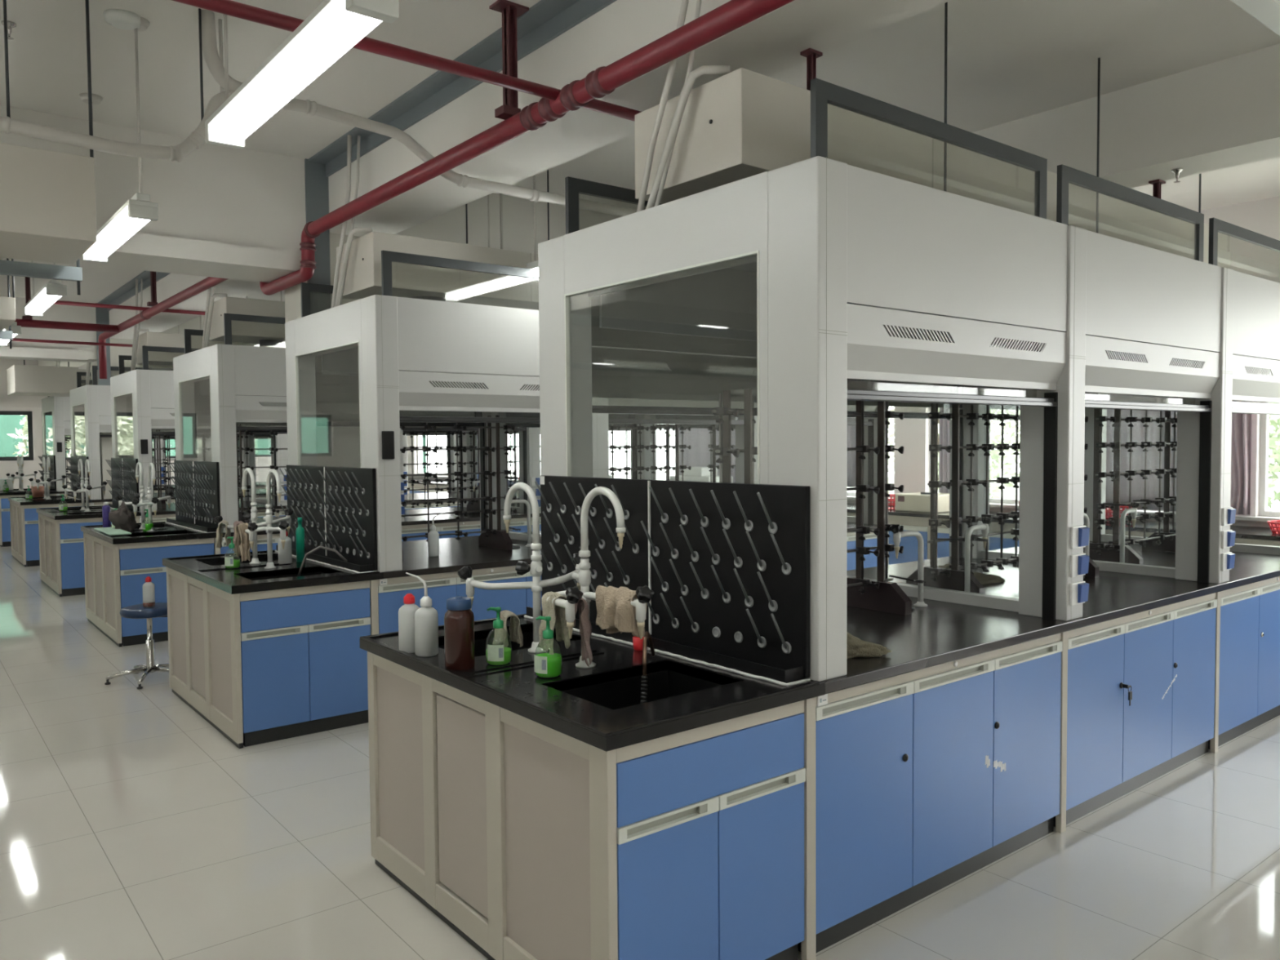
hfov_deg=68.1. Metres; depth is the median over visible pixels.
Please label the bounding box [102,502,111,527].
bottle
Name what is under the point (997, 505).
trim
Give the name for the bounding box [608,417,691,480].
stand
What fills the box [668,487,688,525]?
peg
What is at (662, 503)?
peg
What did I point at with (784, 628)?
peg
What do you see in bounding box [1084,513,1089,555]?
tap
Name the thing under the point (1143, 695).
base cabinet
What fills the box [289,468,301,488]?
peg
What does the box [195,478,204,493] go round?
peg
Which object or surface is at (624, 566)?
peg
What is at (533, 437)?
fume hood
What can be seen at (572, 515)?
peg
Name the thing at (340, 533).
peg
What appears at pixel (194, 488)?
peg
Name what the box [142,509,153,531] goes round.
soap dispenser
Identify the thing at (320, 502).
peg
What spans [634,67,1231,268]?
duct
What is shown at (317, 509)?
peg
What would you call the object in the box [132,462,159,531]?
faucet
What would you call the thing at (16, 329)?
lamp
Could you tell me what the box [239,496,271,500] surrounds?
base cabinet
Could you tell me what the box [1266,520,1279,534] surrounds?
plastic basket
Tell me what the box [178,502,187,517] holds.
peg
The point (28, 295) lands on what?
hanger
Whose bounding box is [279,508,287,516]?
base cabinet
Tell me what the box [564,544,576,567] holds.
peg
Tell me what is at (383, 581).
outlet plate
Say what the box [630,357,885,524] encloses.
fume hood
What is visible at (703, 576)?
peg
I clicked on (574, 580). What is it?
peg
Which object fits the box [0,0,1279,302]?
ceiling
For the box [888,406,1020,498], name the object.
leafy tree
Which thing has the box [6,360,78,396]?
box
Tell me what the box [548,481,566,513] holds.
peg
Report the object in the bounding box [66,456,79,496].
pegboard
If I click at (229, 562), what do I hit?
soap dispenser
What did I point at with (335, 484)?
peg
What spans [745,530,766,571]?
peg
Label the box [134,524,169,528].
sink basin
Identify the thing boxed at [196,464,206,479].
peg
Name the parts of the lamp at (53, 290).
hanger rod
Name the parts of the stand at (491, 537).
upright rod, cross rod, cross rod, cross rod, cross rod, cross rod, cross rod, upright rod, upright rod, upright rod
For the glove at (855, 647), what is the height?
0.085 m
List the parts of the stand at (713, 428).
upright rod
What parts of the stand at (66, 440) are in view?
upright rod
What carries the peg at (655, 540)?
attached to the pegboard at (731, 562)
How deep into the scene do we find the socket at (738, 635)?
3.13 m
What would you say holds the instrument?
on the countertop at (1242, 531)
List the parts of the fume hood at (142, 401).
window trim, panel, sash frame, control panel, sash frame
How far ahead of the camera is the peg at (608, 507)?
3.66 m
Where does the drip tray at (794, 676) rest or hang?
on the countertop at (683, 695)
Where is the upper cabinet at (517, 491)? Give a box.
[513,490,519,497]
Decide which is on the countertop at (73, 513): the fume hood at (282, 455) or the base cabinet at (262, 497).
the fume hood at (282, 455)
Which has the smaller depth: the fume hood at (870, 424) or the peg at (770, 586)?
the peg at (770, 586)
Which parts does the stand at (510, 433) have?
upright rod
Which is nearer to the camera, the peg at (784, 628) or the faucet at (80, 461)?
the peg at (784, 628)
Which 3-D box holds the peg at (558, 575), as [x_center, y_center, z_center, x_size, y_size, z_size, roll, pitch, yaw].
[-0.306,0.447,3.862,0.072,0.135,0.038,-2,3,-39]
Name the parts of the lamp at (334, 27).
hanger rod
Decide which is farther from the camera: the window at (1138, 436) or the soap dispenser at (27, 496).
the soap dispenser at (27, 496)
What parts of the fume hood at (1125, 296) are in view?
panel, sill, panel, sash frame, sash frame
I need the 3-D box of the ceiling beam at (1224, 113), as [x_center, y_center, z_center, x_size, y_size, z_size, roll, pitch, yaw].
[-1.091,-2.176,10.575,0.400,0.470,28.000,-2,3,-39]
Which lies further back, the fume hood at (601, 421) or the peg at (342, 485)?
the fume hood at (601, 421)
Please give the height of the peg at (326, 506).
0.135 m
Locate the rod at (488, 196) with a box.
[487,194,489,247]
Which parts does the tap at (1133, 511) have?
tap knob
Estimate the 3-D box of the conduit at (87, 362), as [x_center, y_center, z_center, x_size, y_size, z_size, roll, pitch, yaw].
[-8.082,-1.899,13.863,0.028,1.139,0.317,-3,3,-44]
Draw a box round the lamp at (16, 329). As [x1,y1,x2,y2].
[0,257,21,346]
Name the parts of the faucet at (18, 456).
arm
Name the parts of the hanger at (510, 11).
plate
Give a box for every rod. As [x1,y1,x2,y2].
[3,0,10,118]
[198,8,204,121]
[217,18,224,92]
[465,204,467,243]
[487,194,489,247]
[499,193,502,248]
[546,169,549,239]
[943,1,947,191]
[1096,57,1100,232]
[1198,173,1201,213]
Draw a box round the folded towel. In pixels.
[93,527,131,535]
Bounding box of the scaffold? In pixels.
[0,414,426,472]
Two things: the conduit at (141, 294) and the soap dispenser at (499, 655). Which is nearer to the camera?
the soap dispenser at (499, 655)
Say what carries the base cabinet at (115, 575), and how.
on the floor
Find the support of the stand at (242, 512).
on the countertop at (164, 531)
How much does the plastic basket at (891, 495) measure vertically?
0.157 m
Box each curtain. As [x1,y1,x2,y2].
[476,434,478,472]
[678,427,735,483]
[847,417,856,487]
[938,407,950,493]
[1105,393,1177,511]
[1230,366,1253,515]
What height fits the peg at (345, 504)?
0.135 m
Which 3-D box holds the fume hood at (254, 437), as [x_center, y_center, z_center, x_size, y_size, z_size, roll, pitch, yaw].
[-7.108,-0.880,18.666,1.667,1.865,1.585,-2,3,-39]
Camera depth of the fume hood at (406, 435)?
16.04 m
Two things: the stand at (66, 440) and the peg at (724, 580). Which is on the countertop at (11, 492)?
the stand at (66, 440)
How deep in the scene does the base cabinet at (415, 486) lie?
18.84 m
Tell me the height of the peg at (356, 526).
0.135 m
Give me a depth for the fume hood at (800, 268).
3.31 m
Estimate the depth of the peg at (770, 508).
2.99 m
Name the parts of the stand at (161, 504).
upright rod, cross rod, cross rod, upright rod, upright rod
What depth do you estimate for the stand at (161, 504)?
11.34 m
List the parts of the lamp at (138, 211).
hanger rod, hanger rod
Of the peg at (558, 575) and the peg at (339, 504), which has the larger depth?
the peg at (339, 504)
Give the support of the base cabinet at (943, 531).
on the floor
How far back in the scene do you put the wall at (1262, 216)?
8.12 m
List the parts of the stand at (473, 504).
upright rod, upright rod, upright rod, cross rod, cross rod, cross rod, cross rod, cross rod, cross rod, upright rod, upright rod, upright rod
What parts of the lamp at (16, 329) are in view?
hanger rod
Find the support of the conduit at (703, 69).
attached to the fume hood at (800, 268)
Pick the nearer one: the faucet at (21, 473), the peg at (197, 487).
the peg at (197, 487)
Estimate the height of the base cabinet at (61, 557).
0.826 m
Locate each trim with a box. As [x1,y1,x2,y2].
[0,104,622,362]
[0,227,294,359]
[0,402,41,407]
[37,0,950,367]
[95,0,616,385]
[413,475,1279,522]
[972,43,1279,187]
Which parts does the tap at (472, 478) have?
spout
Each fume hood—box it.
[41,379,156,491]
[69,365,204,499]
[110,345,276,512]
[153,437,201,488]
[173,313,287,533]
[195,435,270,462]
[241,403,288,506]
[253,437,271,484]
[284,249,540,572]
[400,422,527,521]
[402,433,478,500]
[405,435,408,488]
[458,422,630,513]
[479,346,752,542]
[537,77,1067,681]
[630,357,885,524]
[846,164,1222,621]
[949,217,1279,583]
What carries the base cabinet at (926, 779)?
on the floor
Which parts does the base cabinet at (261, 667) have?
panel, frame, door, drawer, door, post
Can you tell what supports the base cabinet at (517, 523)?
on the floor
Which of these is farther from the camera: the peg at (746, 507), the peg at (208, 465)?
the peg at (208, 465)
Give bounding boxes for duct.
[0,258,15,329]
[78,368,93,386]
[90,362,173,379]
[136,331,248,365]
[208,296,285,347]
[336,231,538,310]
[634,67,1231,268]
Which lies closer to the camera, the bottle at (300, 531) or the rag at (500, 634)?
the rag at (500, 634)
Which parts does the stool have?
leg, leg, seat, leg, leg, leg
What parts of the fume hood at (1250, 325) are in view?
panel, sill, panel, sill, sash frame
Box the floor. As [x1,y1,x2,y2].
[0,546,1279,959]
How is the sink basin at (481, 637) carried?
in the countertop at (683, 695)
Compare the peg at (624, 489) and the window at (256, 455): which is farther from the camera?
the window at (256, 455)
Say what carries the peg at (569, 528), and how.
attached to the pegboard at (562, 497)
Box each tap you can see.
[471,477,479,491]
[503,495,531,546]
[514,479,519,506]
[888,524,927,607]
[964,516,991,591]
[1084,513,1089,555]
[1120,502,1139,563]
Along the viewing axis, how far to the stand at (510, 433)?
10.57 m
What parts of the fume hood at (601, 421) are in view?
panel, sill, sash frame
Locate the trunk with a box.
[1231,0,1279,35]
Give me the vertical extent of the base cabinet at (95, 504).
0.826 m
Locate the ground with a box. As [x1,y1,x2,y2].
[431,467,1279,511]
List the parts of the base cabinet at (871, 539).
door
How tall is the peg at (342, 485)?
0.135 m
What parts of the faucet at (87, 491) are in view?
arm, arm, valve knob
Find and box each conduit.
[85,362,88,385]
[86,362,90,384]
[87,362,91,384]
[130,278,137,370]
[131,328,148,370]
[133,278,142,370]
[201,287,211,348]
[203,293,227,347]
[205,284,216,347]
[331,134,351,307]
[333,227,372,306]
[337,135,360,306]
[636,0,688,212]
[645,65,729,208]
[654,0,701,206]
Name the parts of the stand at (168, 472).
upright rod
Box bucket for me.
[31,485,44,497]
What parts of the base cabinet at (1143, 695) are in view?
door, door, door, post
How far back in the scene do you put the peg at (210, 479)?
8.14 m
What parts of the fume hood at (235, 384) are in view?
sash frame, window trim, panel, panel, sash frame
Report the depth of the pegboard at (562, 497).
3.73 m
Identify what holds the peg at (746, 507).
attached to the pegboard at (731, 562)
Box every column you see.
[93,337,138,498]
[284,232,360,467]
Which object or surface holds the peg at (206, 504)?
attached to the pegboard at (206, 482)
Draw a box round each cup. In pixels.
[512,545,520,548]
[632,635,644,650]
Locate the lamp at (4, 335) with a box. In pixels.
[0,257,13,348]
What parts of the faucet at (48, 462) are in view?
arm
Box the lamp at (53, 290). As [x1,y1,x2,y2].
[24,260,66,315]
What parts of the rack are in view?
upright rod, upright rod, cross rod, cross rod, cross rod, cross rod, cross rod, cross rod, upright rod, upright rod, upright rod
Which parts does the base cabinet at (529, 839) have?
panel, frame, door, drawer, door, post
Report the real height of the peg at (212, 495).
0.135 m
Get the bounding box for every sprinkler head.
[0,20,16,39]
[1171,168,1182,182]
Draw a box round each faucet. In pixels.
[5,455,37,490]
[11,455,24,491]
[28,457,66,498]
[35,457,51,499]
[62,458,107,510]
[72,459,92,511]
[115,462,173,528]
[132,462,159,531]
[213,467,293,564]
[244,469,288,568]
[457,482,586,653]
[546,486,653,668]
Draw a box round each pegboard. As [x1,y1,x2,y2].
[38,454,48,488]
[43,454,56,490]
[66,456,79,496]
[73,456,88,497]
[105,457,124,506]
[116,457,139,511]
[168,460,195,524]
[186,461,220,528]
[279,464,327,557]
[315,466,377,570]
[534,475,652,636]
[640,480,810,677]
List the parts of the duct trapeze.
rod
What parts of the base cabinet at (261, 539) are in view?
door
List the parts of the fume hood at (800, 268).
sash frame, window trim, panel, panel, sash frame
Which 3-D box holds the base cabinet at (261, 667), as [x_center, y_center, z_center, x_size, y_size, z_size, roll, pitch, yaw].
[-2.291,0.976,5.812,0.789,0.826,1.539,-2,3,-39]
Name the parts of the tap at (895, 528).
tap knob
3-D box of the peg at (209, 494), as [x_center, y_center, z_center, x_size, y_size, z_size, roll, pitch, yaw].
[-3.754,0.178,8.177,0.072,0.135,0.038,-2,3,-39]
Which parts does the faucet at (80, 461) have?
arm, arm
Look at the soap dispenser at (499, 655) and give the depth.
3.14 m
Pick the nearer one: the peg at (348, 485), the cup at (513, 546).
the peg at (348, 485)
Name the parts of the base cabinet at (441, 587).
door, door, door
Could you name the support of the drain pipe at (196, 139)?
hanging from the rod at (5, 15)
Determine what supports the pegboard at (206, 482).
attached to the fume hood at (235, 384)
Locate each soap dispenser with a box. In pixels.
[2,480,8,491]
[25,485,32,499]
[58,494,67,511]
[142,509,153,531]
[224,536,239,568]
[485,607,511,666]
[533,616,562,678]
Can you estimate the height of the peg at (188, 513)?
0.135 m
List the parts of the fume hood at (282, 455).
sill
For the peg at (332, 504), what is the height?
0.135 m
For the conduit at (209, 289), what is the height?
1.139 m
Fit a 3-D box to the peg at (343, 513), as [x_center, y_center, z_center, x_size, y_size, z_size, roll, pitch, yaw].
[-1.845,0.258,5.784,0.072,0.135,0.038,-2,3,-39]
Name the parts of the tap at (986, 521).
tap knob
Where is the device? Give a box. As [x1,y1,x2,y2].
[670,466,733,483]
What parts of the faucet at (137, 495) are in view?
valve knob, arm, valve knob, arm, valve knob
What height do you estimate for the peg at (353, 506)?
0.135 m
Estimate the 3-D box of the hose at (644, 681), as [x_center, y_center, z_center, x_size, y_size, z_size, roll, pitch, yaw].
[0.022,0.624,3.031,0.025,0.269,0.197,0,2,10]
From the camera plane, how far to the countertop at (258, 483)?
17.46 m
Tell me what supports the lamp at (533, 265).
hanging from the ceiling
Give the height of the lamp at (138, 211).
0.928 m
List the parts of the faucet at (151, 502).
valve knob, arm, arm, valve knob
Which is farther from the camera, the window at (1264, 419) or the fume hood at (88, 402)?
the fume hood at (88, 402)
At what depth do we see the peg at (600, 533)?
3.71 m
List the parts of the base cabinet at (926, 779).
door, door, door, post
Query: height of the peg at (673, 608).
0.135 m
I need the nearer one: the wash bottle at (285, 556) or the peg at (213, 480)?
the wash bottle at (285, 556)
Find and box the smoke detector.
[103,8,140,30]
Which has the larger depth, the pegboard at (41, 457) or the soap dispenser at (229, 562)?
the pegboard at (41, 457)
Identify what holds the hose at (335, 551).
attached to the drip tray at (345, 566)
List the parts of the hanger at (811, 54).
plate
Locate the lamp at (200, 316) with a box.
[177,315,201,333]
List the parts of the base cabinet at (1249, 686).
door, door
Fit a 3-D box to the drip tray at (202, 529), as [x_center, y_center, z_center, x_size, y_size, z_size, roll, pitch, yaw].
[-4.066,0.408,8.570,0.108,0.047,1.494,-2,3,-39]
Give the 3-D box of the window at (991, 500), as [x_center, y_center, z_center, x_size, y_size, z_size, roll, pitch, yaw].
[4.157,-0.634,9.522,0.060,1.790,2.850,-2,3,-39]
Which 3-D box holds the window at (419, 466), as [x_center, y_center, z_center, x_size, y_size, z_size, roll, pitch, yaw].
[-3.999,-0.976,19.743,0.060,1.790,2.850,-2,3,-39]
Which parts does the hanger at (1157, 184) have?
plate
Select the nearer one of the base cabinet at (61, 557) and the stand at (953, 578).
the stand at (953, 578)
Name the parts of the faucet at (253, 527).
valve knob, arm, arm, valve knob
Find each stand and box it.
[65,439,71,484]
[152,429,244,508]
[152,436,175,495]
[236,423,288,524]
[400,414,520,559]
[402,431,479,511]
[507,431,540,506]
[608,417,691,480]
[706,418,735,482]
[711,388,926,615]
[906,403,1119,594]
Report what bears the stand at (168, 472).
on the countertop at (55, 499)
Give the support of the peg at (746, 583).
attached to the pegboard at (731, 562)
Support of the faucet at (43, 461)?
on the countertop at (55, 499)
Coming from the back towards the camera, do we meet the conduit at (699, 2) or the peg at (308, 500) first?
the peg at (308, 500)
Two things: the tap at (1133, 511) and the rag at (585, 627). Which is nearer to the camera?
the rag at (585, 627)
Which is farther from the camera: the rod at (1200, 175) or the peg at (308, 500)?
the peg at (308, 500)
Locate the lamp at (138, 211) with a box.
[79,16,158,262]
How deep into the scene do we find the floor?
3.67 m
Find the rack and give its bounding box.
[1088,408,1177,564]
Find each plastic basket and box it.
[888,493,895,510]
[1105,505,1132,523]
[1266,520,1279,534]
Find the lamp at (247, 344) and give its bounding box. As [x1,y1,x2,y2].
[244,290,282,346]
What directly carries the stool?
on the floor
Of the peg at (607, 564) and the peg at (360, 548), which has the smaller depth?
the peg at (607, 564)
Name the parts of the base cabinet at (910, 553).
door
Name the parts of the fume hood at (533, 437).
sill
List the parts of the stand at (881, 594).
upright rod, upright rod, cross rod, cross rod, cross rod, cross rod, upright rod, cross rod, cross rod, upright rod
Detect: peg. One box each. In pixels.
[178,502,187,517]
[181,503,190,517]
[183,476,192,491]
[186,477,195,492]
[189,477,199,492]
[190,505,199,519]
[191,463,199,478]
[191,491,200,506]
[192,477,202,493]
[193,506,202,520]
[194,464,203,479]
[194,492,204,506]
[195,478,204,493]
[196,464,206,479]
[197,493,207,507]
[199,478,208,493]
[200,464,209,479]
[200,493,210,508]
[202,478,211,493]
[202,507,212,523]
[203,464,213,479]
[204,479,215,494]
[204,493,213,508]
[279,468,290,487]
[282,486,293,505]
[284,468,296,488]
[284,504,297,524]
[287,487,299,506]
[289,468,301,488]
[293,487,304,506]
[294,468,306,488]
[295,506,307,525]
[297,488,310,507]
[300,469,312,489]
[301,507,313,527]
[303,488,315,508]
[304,526,316,546]
[306,469,318,489]
[306,507,319,528]
[310,488,322,509]
[315,489,328,510]
[316,528,329,547]
[318,470,331,491]
[320,509,332,530]
[322,490,334,511]
[323,530,335,549]
[324,471,337,492]
[325,511,338,531]
[328,490,341,512]
[328,531,342,552]
[331,471,344,492]
[332,511,345,533]
[335,491,347,513]
[337,471,351,493]
[338,512,351,533]
[342,492,355,514]
[344,471,357,493]
[345,513,358,535]
[348,493,361,515]
[349,534,362,556]
[351,471,364,494]
[352,514,365,536]
[355,493,368,515]
[356,536,369,558]
[534,480,551,512]
[539,548,552,570]
[542,511,559,542]
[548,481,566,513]
[549,542,567,573]
[556,512,573,544]
[557,573,566,590]
[563,482,581,515]
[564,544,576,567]
[571,514,589,545]
[573,578,590,606]
[578,483,596,516]
[578,546,597,578]
[587,515,605,549]
[594,484,613,518]
[595,548,613,582]
[603,517,622,551]
[611,484,629,519]
[611,551,630,585]
[624,524,639,553]
[640,520,659,556]
[647,602,660,624]
[648,486,668,523]
[649,556,669,591]
[659,522,679,559]
[659,592,679,628]
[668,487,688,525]
[669,559,688,595]
[679,524,698,562]
[680,596,699,633]
[688,488,708,527]
[689,561,709,599]
[700,526,719,564]
[710,489,730,529]
[711,564,730,603]
[722,528,742,568]
[733,490,753,531]
[733,568,753,607]
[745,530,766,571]
[746,608,766,648]
[756,492,777,533]
[756,571,777,612]
[770,533,791,574]
[770,613,791,653]
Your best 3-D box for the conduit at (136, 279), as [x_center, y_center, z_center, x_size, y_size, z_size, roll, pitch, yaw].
[-6.040,-1.813,11.305,0.028,1.139,0.317,-3,3,-44]
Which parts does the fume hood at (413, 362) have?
window trim, panel, panel, control panel, sash frame, sash frame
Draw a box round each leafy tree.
[7,414,71,457]
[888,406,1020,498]
[1267,374,1279,511]
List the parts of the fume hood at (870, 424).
sill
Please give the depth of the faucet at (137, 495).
8.47 m
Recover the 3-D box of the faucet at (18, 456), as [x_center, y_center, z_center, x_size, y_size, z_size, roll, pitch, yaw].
[-10.618,-0.121,16.210,0.479,0.597,0.250,-1,2,-14]
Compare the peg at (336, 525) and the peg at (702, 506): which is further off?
the peg at (336, 525)
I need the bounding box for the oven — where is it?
[0,478,13,490]
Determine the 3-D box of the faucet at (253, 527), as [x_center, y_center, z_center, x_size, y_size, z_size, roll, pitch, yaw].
[-2.198,0.237,5.532,0.183,0.597,0.489,-2,3,-33]
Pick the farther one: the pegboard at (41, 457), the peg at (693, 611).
the pegboard at (41, 457)
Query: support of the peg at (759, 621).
attached to the pegboard at (731, 562)
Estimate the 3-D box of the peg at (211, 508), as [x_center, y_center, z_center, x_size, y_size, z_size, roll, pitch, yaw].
[-3.718,0.303,8.137,0.072,0.135,0.038,-2,3,-39]
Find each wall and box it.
[0,358,271,488]
[407,195,1279,527]
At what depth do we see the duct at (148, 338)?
11.24 m
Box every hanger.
[22,276,32,319]
[146,271,157,306]
[488,0,528,119]
[800,47,822,90]
[1148,178,1165,198]
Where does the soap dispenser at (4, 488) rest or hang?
on the countertop at (11, 492)
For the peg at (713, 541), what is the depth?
3.20 m
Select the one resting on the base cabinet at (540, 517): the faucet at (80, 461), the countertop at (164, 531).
the countertop at (164, 531)
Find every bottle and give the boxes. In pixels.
[102,502,111,527]
[142,576,155,607]
[277,530,292,564]
[295,517,305,562]
[398,593,419,653]
[405,572,438,657]
[427,512,444,556]
[444,595,475,671]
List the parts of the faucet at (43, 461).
arm, arm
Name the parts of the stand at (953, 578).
upright rod, cross rod, cross rod, upright rod, cross rod, cross rod, cross rod, cross rod, upright rod, upright rod, upright rod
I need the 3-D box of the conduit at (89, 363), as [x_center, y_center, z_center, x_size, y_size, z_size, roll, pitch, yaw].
[-8.011,-1.598,13.809,0.408,0.547,0.087,1,3,35]
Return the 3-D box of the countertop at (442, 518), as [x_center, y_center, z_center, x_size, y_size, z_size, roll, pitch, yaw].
[-2.161,0.373,10.092,4.730,0.036,1.574,-2,3,-39]
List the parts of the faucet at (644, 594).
arm, valve knob, arm, valve knob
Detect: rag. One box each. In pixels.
[108,501,137,531]
[232,520,242,555]
[492,609,523,647]
[565,597,592,666]
[595,585,646,637]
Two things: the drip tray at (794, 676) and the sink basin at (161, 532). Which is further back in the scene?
the sink basin at (161, 532)
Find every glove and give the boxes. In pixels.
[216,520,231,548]
[234,522,250,562]
[537,591,570,654]
[846,631,891,658]
[937,563,951,568]
[973,572,1004,584]
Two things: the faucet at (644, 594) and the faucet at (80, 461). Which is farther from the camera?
the faucet at (80, 461)
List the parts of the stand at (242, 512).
upright rod, cross rod, cross rod, cross rod, cross rod, cross rod, cross rod, upright rod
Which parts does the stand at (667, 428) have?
upright rod, upright rod, upright rod, cross rod, cross rod, cross rod, upright rod, upright rod, upright rod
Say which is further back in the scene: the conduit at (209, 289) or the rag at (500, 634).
the conduit at (209, 289)
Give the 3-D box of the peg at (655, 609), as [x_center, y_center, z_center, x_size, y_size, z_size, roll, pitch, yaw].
[0.033,0.461,3.437,0.072,0.135,0.038,-2,3,-39]
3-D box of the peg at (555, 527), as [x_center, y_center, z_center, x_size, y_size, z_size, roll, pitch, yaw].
[-0.375,0.196,3.936,0.072,0.135,0.038,-2,3,-39]
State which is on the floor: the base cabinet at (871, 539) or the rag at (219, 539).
the base cabinet at (871, 539)
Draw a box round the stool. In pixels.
[104,602,168,688]
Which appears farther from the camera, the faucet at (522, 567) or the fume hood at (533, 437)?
the fume hood at (533, 437)
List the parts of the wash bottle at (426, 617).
spout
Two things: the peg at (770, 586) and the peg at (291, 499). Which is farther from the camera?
the peg at (291, 499)
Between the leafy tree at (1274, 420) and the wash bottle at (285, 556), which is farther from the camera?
the leafy tree at (1274, 420)
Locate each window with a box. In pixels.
[0,410,33,460]
[41,415,175,459]
[255,454,271,457]
[417,435,448,475]
[847,492,893,497]
[928,383,1171,511]
[1258,368,1279,517]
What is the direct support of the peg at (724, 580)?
attached to the pegboard at (731, 562)
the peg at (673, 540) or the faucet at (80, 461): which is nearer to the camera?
the peg at (673, 540)
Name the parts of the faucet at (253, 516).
valve knob, arm, valve knob, arm, valve knob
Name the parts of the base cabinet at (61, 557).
panel, frame, door, drawer, post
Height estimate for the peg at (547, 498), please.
0.135 m
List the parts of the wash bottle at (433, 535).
spout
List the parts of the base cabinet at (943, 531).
door, door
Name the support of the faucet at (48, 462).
on the countertop at (55, 499)
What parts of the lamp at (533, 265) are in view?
hanger rod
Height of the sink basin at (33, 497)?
0.286 m
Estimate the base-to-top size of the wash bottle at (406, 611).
0.206 m
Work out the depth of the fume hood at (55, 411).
15.75 m
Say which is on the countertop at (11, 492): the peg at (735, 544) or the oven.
the oven
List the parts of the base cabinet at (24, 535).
panel, frame, door, drawer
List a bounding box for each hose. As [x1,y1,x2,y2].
[297,545,347,576]
[640,631,655,703]
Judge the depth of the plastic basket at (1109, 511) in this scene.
8.45 m
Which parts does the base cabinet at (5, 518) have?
frame, drawer, door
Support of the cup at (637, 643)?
on the countertop at (683, 695)
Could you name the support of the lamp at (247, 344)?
hanging from the ceiling
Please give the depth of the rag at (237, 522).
5.88 m
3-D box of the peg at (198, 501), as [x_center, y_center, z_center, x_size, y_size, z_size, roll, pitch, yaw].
[-3.952,0.170,8.425,0.072,0.135,0.038,-2,3,-39]
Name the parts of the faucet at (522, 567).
valve knob, arm, valve knob, arm, valve knob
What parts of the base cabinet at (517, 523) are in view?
door, door, door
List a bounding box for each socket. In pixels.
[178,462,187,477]
[304,533,311,545]
[590,582,595,592]
[711,626,720,637]
[733,631,742,643]
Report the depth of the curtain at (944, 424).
10.25 m
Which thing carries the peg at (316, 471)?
attached to the pegboard at (303, 482)
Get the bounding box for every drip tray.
[64,493,85,499]
[108,503,133,511]
[165,518,217,533]
[275,545,377,573]
[524,606,810,686]
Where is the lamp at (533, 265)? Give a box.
[522,174,538,281]
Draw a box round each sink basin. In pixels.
[30,498,73,501]
[33,497,66,498]
[55,507,102,535]
[66,511,111,515]
[125,530,195,537]
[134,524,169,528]
[196,554,278,565]
[235,566,340,580]
[438,623,581,657]
[544,660,741,710]
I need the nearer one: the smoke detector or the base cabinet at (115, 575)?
the smoke detector
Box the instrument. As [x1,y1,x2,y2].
[895,491,949,512]
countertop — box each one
[0,481,271,495]
[8,487,409,505]
[35,491,478,535]
[57,481,271,493]
[80,506,540,544]
[91,487,409,502]
[144,491,478,515]
[162,521,877,594]
[223,506,540,537]
[359,541,1279,751]
[382,521,877,578]
[408,478,1279,541]
[821,541,1279,693]
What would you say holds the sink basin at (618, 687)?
in the countertop at (683, 695)
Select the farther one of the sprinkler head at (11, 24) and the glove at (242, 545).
the glove at (242, 545)
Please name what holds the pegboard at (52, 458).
attached to the fume hood at (55, 411)
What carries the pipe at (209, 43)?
hanging from the ceiling
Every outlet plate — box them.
[379,578,386,585]
[816,693,827,706]
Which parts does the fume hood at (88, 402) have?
window trim, panel, glass, sash frame, sash frame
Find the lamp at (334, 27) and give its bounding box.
[204,0,399,149]
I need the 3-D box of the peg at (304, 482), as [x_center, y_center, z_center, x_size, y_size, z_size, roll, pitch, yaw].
[-2.253,-0.007,6.283,0.072,0.135,0.038,-2,3,-39]
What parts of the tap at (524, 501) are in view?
spout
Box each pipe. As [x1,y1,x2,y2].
[0,91,636,216]
[11,337,132,346]
[14,318,119,332]
[28,297,204,315]
[98,0,793,378]
[172,0,641,120]
[200,8,243,91]
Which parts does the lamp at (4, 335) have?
rod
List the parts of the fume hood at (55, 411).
window trim, panel, glass, control panel, sash frame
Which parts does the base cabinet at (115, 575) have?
panel, frame, door, drawer, post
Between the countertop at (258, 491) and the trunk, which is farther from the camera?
the countertop at (258, 491)
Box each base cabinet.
[0,493,55,546]
[9,501,85,566]
[38,513,138,596]
[55,490,157,495]
[83,532,220,647]
[88,499,175,506]
[138,509,279,523]
[166,567,378,748]
[220,533,288,554]
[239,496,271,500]
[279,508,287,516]
[367,651,815,959]
[377,564,542,634]
[401,517,531,541]
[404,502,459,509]
[408,483,444,493]
[444,485,478,492]
[531,516,541,531]
[797,631,1067,953]
[846,512,930,564]
[846,529,888,570]
[937,518,1109,558]
[1053,591,1220,826]
[1109,529,1279,546]
[1208,576,1279,749]
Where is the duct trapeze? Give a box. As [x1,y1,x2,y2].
[0,258,82,295]

